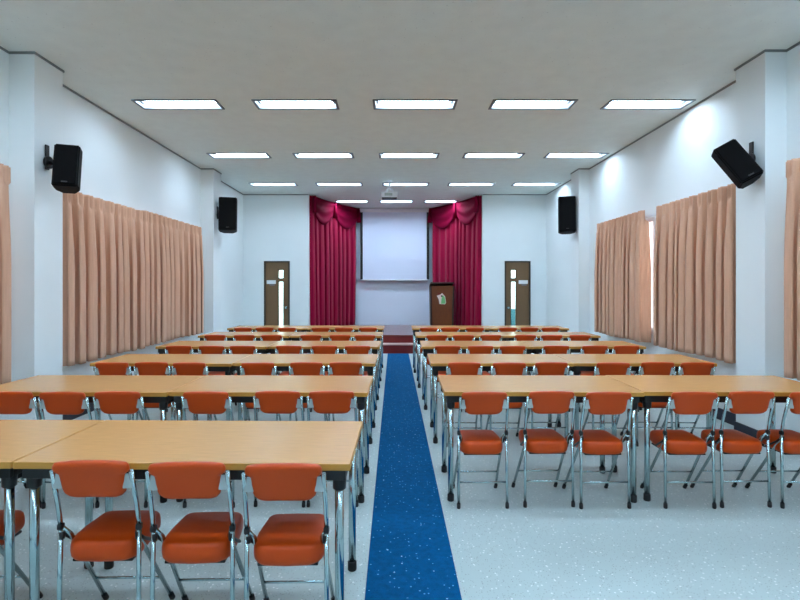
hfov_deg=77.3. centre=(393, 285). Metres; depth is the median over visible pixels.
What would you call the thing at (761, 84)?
pillar
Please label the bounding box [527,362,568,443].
folding chair
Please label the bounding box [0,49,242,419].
wall
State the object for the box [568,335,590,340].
folding chair
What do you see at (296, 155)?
ceiling light
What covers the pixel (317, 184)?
ceiling light
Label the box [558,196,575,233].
loudspeaker
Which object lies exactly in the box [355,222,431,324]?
wall
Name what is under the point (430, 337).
folding chair
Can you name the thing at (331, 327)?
folding table
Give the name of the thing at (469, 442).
folding chair
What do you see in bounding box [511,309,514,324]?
trim
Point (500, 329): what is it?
folding chair
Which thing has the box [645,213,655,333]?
window
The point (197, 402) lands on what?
folding chair
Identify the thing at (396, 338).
stage platform
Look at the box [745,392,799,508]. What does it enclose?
folding chair
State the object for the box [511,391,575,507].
folding chair
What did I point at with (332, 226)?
stage curtain
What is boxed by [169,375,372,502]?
folding table
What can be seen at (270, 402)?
folding chair
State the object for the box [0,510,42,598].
folding chair
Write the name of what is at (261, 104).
ceiling light
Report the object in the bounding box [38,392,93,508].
folding chair
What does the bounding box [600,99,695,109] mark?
ceiling light
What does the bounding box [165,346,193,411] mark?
folding chair
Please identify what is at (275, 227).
wall
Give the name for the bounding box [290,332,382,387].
folding table
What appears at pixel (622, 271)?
curtain
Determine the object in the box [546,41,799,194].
trim
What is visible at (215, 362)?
folding table
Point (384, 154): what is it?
diffuser
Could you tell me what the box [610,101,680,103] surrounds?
diffuser
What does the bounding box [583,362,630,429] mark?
folding chair
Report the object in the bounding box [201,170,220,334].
pillar
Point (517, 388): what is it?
folding table
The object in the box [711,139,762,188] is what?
loudspeaker
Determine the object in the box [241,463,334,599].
folding chair
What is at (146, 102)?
diffuser
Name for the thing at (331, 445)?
folding table
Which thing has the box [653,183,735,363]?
curtain
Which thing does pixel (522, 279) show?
door
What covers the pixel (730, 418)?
baseboard
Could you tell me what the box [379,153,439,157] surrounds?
ceiling light
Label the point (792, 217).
curtain
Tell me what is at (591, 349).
folding chair
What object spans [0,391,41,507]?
folding chair
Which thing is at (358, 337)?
folding chair
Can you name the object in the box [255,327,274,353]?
folding chair
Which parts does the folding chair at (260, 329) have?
backrest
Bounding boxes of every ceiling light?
[131,99,224,109]
[206,153,270,157]
[249,183,297,185]
[251,99,338,109]
[292,153,353,157]
[315,183,362,185]
[335,200,368,202]
[373,99,457,109]
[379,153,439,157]
[379,200,412,202]
[382,183,428,185]
[424,200,457,202]
[447,183,495,185]
[462,153,524,157]
[488,99,577,109]
[511,183,560,185]
[543,153,609,157]
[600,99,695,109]
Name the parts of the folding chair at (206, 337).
backrest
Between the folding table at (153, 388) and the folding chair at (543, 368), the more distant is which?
the folding chair at (543, 368)
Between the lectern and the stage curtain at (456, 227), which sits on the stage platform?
the lectern
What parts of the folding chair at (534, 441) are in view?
leg, leg, post, seat, backrest, leg, leg, post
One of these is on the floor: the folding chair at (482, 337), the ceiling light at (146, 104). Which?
the folding chair at (482, 337)
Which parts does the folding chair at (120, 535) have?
post, leg, leg, backrest, seat, post, leg, leg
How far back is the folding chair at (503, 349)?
5.88 m
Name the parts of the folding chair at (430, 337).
backrest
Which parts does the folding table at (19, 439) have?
leg, leg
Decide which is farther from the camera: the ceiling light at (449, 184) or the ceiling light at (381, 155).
the ceiling light at (449, 184)
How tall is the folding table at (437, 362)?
0.772 m
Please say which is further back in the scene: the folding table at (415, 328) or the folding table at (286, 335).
the folding table at (415, 328)
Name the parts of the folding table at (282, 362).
leg, leg, leg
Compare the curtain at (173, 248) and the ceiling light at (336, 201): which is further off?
the ceiling light at (336, 201)
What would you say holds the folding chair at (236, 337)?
on the floor
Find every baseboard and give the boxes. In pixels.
[63,353,226,419]
[570,353,764,446]
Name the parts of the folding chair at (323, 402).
post, backrest, post, leg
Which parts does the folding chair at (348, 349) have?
backrest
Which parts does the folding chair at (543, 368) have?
leg, backrest, leg, leg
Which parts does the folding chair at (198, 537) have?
post, leg, leg, backrest, seat, post, leg, leg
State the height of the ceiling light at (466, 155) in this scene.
0.087 m
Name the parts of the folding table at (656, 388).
leg, leg, leg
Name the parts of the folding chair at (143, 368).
backrest, seat, leg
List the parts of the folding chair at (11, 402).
backrest, post, leg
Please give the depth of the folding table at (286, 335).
7.50 m
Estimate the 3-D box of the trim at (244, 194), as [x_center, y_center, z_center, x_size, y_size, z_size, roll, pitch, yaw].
[0.020,-2.190,11.994,7.280,0.020,0.012,0,0,0]
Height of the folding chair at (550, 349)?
0.800 m
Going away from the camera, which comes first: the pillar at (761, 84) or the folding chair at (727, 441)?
the folding chair at (727, 441)
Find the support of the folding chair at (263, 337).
on the floor
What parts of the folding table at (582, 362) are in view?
leg, leg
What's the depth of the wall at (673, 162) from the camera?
6.94 m
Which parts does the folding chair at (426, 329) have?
backrest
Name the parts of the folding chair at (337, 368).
backrest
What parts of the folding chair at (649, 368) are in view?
leg, seat, backrest, leg, leg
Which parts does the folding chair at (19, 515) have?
seat, leg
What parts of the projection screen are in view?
casing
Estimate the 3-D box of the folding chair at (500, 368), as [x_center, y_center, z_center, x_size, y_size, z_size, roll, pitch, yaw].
[1.065,1.105,4.794,0.354,0.800,0.422,0,0,1]
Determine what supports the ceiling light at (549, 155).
attached to the ceiling
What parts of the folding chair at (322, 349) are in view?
backrest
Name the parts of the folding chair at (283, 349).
seat, backrest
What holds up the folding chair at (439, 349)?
on the floor
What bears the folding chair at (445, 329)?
on the floor
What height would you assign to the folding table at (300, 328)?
0.772 m
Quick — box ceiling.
[0,0,799,208]
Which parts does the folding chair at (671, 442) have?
leg, leg, post, seat, backrest, leg, leg, post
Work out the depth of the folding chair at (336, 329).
8.46 m
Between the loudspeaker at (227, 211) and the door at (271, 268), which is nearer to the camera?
the loudspeaker at (227, 211)
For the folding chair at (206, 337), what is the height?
0.800 m
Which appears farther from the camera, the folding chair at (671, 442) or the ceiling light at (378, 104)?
the ceiling light at (378, 104)
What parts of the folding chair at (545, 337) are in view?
backrest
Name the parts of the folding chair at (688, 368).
leg, leg, backrest, leg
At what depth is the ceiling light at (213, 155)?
8.53 m
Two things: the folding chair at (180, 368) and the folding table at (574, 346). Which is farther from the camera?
the folding table at (574, 346)
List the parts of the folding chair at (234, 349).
backrest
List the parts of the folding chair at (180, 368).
leg, backrest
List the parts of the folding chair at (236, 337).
backrest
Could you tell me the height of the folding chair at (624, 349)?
0.800 m
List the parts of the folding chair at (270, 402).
post, backrest, post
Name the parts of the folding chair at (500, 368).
leg, backrest, seat, leg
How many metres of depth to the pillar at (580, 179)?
9.36 m
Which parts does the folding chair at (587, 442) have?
leg, leg, post, seat, backrest, leg, leg, post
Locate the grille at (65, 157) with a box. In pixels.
[53,144,77,183]
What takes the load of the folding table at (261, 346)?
on the floor
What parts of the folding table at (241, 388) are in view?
leg, leg, leg, leg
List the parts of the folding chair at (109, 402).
post, backrest, post, leg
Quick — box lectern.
[429,282,453,324]
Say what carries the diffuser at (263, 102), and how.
attached to the ceiling light at (261, 104)
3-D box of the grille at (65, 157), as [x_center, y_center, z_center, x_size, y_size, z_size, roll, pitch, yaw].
[-3.131,-1.160,4.765,0.185,0.389,0.107,0,0,-20]
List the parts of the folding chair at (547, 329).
backrest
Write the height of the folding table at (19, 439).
0.772 m
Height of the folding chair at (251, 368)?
0.800 m
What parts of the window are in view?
curtain rail, pane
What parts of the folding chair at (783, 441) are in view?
leg, seat, leg, post, leg, backrest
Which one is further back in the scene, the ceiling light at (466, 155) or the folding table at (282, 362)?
the ceiling light at (466, 155)
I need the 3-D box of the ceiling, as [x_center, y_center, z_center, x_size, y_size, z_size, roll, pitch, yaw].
[0.020,-2.200,5.550,7.680,0.001,17.900,0,0,0]
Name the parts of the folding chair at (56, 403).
post, leg, backrest, post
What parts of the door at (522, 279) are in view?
name plate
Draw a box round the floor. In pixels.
[0,353,799,599]
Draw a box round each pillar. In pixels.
[9,54,62,419]
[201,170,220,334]
[571,170,589,353]
[736,52,786,429]
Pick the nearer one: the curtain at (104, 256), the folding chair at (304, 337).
the curtain at (104, 256)
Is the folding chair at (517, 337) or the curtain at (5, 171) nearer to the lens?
the curtain at (5, 171)
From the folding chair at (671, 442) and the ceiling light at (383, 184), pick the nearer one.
the folding chair at (671, 442)
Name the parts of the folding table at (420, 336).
leg, leg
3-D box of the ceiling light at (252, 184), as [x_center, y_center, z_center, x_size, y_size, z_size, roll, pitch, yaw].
[-2.600,-2.232,10.800,1.006,0.087,0.316,0,0,0]
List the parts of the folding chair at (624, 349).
backrest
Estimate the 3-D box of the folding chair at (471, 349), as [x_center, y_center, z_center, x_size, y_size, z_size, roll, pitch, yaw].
[1.015,1.105,6.083,0.354,0.800,0.422,0,0,-1]
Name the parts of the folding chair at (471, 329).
backrest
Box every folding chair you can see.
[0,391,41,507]
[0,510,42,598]
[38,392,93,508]
[49,460,174,599]
[93,391,147,507]
[94,362,142,419]
[133,362,176,419]
[145,461,254,599]
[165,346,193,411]
[171,362,217,420]
[181,391,234,507]
[198,346,236,405]
[204,335,228,353]
[229,346,258,411]
[233,327,252,331]
[233,335,255,372]
[240,362,280,420]
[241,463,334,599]
[253,391,305,507]
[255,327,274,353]
[260,335,282,340]
[275,345,304,411]
[277,328,296,331]
[289,362,327,420]
[299,335,322,340]
[306,391,358,506]
[310,345,338,411]
[311,328,329,331]
[328,362,363,420]
[329,335,351,340]
[334,328,353,331]
[343,346,371,375]
[353,335,376,340]
[358,327,377,331]
[419,327,438,363]
[425,335,447,377]
[433,346,461,411]
[440,327,459,331]
[446,362,481,429]
[452,335,474,340]
[453,392,508,508]
[464,327,484,353]
[465,346,494,412]
[479,335,501,340]
[485,362,526,436]
[498,328,517,331]
[498,346,526,353]
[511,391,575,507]
[514,335,536,374]
[519,327,538,331]
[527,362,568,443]
[539,335,562,353]
[540,327,559,353]
[542,345,569,411]
[562,392,632,508]
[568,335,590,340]
[573,345,608,411]
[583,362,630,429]
[612,345,639,411]
[620,362,675,446]
[640,392,719,508]
[660,362,715,433]
[690,391,775,507]
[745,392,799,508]
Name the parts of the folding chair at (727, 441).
leg, leg, post, seat, leg, backrest, leg, post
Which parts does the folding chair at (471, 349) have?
backrest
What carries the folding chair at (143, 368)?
on the floor
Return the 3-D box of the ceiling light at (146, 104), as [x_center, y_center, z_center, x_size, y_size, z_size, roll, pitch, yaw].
[-2.600,-2.232,6.050,1.006,0.087,0.316,0,0,0]
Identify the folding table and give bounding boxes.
[0,375,202,502]
[0,420,103,599]
[13,420,362,599]
[90,354,251,420]
[155,341,278,409]
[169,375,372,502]
[198,332,297,340]
[227,325,311,353]
[233,354,377,443]
[267,341,380,409]
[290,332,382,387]
[305,325,384,372]
[411,325,489,372]
[415,332,507,387]
[420,341,533,409]
[427,354,573,443]
[438,375,643,502]
[484,325,568,331]
[501,332,600,340]
[522,341,645,409]
[554,354,716,429]
[605,375,799,501]
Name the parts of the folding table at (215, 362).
leg, leg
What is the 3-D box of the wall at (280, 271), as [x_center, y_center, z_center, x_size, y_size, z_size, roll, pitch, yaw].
[0.020,-0.350,13.550,7.280,3.700,0.100,0,0,0]
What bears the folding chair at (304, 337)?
on the floor
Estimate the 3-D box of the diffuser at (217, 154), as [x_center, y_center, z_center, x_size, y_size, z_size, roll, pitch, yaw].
[-2.600,-2.239,8.420,0.830,0.008,0.170,0,0,0]
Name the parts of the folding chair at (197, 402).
post, backrest, post, leg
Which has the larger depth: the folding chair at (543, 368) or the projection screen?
the projection screen
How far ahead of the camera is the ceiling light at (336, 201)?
13.10 m
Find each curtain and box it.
[0,164,10,383]
[63,192,144,365]
[142,210,203,346]
[309,195,360,324]
[428,195,481,324]
[594,210,650,342]
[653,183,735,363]
[784,158,799,380]
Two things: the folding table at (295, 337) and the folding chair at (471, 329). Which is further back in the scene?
the folding chair at (471, 329)
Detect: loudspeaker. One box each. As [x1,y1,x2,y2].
[43,144,82,193]
[217,197,236,232]
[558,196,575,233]
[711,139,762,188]
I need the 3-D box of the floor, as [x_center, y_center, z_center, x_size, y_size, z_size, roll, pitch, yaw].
[0.020,1.550,5.550,7.680,0.100,17.900,0,0,0]
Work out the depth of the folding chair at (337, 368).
4.62 m
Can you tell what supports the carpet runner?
on the floor
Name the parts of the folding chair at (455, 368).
backrest, leg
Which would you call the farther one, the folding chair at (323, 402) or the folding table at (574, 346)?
the folding table at (574, 346)
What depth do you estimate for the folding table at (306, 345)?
6.22 m
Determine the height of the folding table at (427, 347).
0.772 m
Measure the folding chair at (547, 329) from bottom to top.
0.800 m
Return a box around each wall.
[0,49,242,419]
[243,195,545,325]
[279,270,514,324]
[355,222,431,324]
[546,44,799,432]
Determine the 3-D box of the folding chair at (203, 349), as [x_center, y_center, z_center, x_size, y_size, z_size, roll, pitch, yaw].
[-2.145,1.105,6.086,0.354,0.800,0.422,0,0,1]
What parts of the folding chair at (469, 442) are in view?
leg, leg, post, seat, backrest, leg, leg, post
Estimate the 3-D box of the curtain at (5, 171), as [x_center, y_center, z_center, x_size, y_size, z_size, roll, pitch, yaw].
[-3.481,-0.096,2.860,0.170,1.948,3.324,0,0,0]
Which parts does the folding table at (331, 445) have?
leg, leg, leg, leg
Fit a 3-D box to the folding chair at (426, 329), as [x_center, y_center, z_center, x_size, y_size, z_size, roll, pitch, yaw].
[0.587,1.105,8.673,0.354,0.800,0.422,0,0,-1]
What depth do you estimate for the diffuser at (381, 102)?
6.09 m
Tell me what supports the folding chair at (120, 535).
on the floor
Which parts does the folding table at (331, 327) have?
leg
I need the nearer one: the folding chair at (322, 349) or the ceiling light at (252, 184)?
the folding chair at (322, 349)
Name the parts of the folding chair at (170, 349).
backrest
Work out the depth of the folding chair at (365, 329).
8.47 m
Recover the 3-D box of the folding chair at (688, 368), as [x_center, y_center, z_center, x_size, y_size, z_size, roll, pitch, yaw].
[2.802,1.105,4.804,0.354,0.800,0.422,0,0,1]
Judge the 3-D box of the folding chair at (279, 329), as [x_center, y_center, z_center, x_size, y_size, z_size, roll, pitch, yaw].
[-1.817,1.105,8.668,0.354,0.800,0.422,0,0,-1]
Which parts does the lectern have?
panel, panel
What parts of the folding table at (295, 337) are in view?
leg, leg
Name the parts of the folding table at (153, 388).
leg, leg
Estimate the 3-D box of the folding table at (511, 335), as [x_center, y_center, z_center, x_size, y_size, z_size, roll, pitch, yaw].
[2.348,1.114,7.624,1.343,0.772,0.650,0,0,1]
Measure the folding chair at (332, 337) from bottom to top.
0.800 m
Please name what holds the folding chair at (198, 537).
on the floor
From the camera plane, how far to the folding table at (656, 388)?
3.66 m
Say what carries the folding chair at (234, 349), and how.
on the floor
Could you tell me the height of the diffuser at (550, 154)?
0.008 m
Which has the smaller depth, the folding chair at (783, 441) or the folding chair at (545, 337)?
the folding chair at (783, 441)
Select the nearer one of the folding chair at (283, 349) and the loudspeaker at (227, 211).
the folding chair at (283, 349)
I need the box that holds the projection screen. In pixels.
[360,209,428,280]
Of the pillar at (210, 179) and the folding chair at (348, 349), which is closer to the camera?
the folding chair at (348, 349)
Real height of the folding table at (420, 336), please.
0.772 m
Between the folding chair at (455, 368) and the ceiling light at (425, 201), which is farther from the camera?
the ceiling light at (425, 201)
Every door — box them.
[264,261,289,324]
[505,261,530,324]
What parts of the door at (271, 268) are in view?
name plate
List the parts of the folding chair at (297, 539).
post, leg, leg, backrest, seat, post, leg, leg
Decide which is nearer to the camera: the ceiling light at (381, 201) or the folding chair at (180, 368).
the folding chair at (180, 368)
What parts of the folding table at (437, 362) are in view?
leg, leg, leg, leg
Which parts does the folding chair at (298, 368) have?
backrest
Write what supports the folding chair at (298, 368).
on the floor
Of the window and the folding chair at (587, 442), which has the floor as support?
the folding chair at (587, 442)
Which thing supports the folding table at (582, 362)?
on the floor
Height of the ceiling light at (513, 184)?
0.087 m
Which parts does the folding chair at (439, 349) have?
seat, backrest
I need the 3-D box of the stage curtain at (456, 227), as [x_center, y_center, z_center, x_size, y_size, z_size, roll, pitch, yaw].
[1.598,-0.546,13.119,0.351,3.288,2.287,0,0,-27]
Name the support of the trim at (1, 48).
attached to the wall at (121, 165)
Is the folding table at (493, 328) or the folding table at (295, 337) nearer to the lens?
the folding table at (295, 337)
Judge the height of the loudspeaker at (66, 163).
0.465 m
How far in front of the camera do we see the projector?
10.33 m
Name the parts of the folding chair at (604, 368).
leg, leg, backrest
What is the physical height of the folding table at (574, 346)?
0.772 m
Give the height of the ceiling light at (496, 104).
0.087 m
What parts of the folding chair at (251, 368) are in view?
leg, seat, backrest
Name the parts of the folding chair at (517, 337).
backrest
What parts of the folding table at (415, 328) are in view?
leg, leg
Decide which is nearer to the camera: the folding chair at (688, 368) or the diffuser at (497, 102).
the folding chair at (688, 368)
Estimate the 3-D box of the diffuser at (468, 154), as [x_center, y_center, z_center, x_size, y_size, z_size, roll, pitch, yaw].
[1.670,-2.239,8.420,0.830,0.008,0.170,0,0,0]
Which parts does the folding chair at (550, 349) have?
backrest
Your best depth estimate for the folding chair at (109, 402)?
3.34 m
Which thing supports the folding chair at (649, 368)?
on the floor
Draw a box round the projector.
[381,180,397,200]
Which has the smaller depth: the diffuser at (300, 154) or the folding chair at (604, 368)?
the folding chair at (604, 368)
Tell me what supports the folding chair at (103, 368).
on the floor
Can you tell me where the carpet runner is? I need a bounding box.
[365,353,461,599]
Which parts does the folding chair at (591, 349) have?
seat, backrest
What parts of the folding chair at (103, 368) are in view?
backrest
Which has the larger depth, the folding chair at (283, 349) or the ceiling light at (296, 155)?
the ceiling light at (296, 155)
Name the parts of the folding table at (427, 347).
leg, leg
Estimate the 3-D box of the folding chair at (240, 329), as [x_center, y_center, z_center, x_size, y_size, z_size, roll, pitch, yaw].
[-2.559,1.105,8.672,0.354,0.800,0.422,0,0,0]
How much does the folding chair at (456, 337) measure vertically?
0.800 m
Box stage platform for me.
[304,325,463,353]
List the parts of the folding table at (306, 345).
leg, leg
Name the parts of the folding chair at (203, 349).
backrest, seat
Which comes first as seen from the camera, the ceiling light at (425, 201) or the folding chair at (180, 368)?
the folding chair at (180, 368)
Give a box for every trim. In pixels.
[0,46,243,194]
[244,194,545,194]
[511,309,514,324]
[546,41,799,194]
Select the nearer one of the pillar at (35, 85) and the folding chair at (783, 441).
the folding chair at (783, 441)
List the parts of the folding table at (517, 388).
leg, leg, leg, leg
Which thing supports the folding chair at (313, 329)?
on the floor
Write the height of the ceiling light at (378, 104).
0.087 m
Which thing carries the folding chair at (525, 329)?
on the floor
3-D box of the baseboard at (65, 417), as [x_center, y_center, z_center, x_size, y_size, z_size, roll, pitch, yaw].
[-3.494,1.435,4.400,0.252,0.130,15.200,0,0,0]
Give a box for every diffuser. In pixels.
[145,101,215,103]
[217,154,264,154]
[262,101,331,103]
[300,154,348,154]
[380,101,448,103]
[384,154,432,154]
[468,154,516,154]
[496,101,565,103]
[550,154,597,154]
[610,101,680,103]
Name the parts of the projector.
underside plate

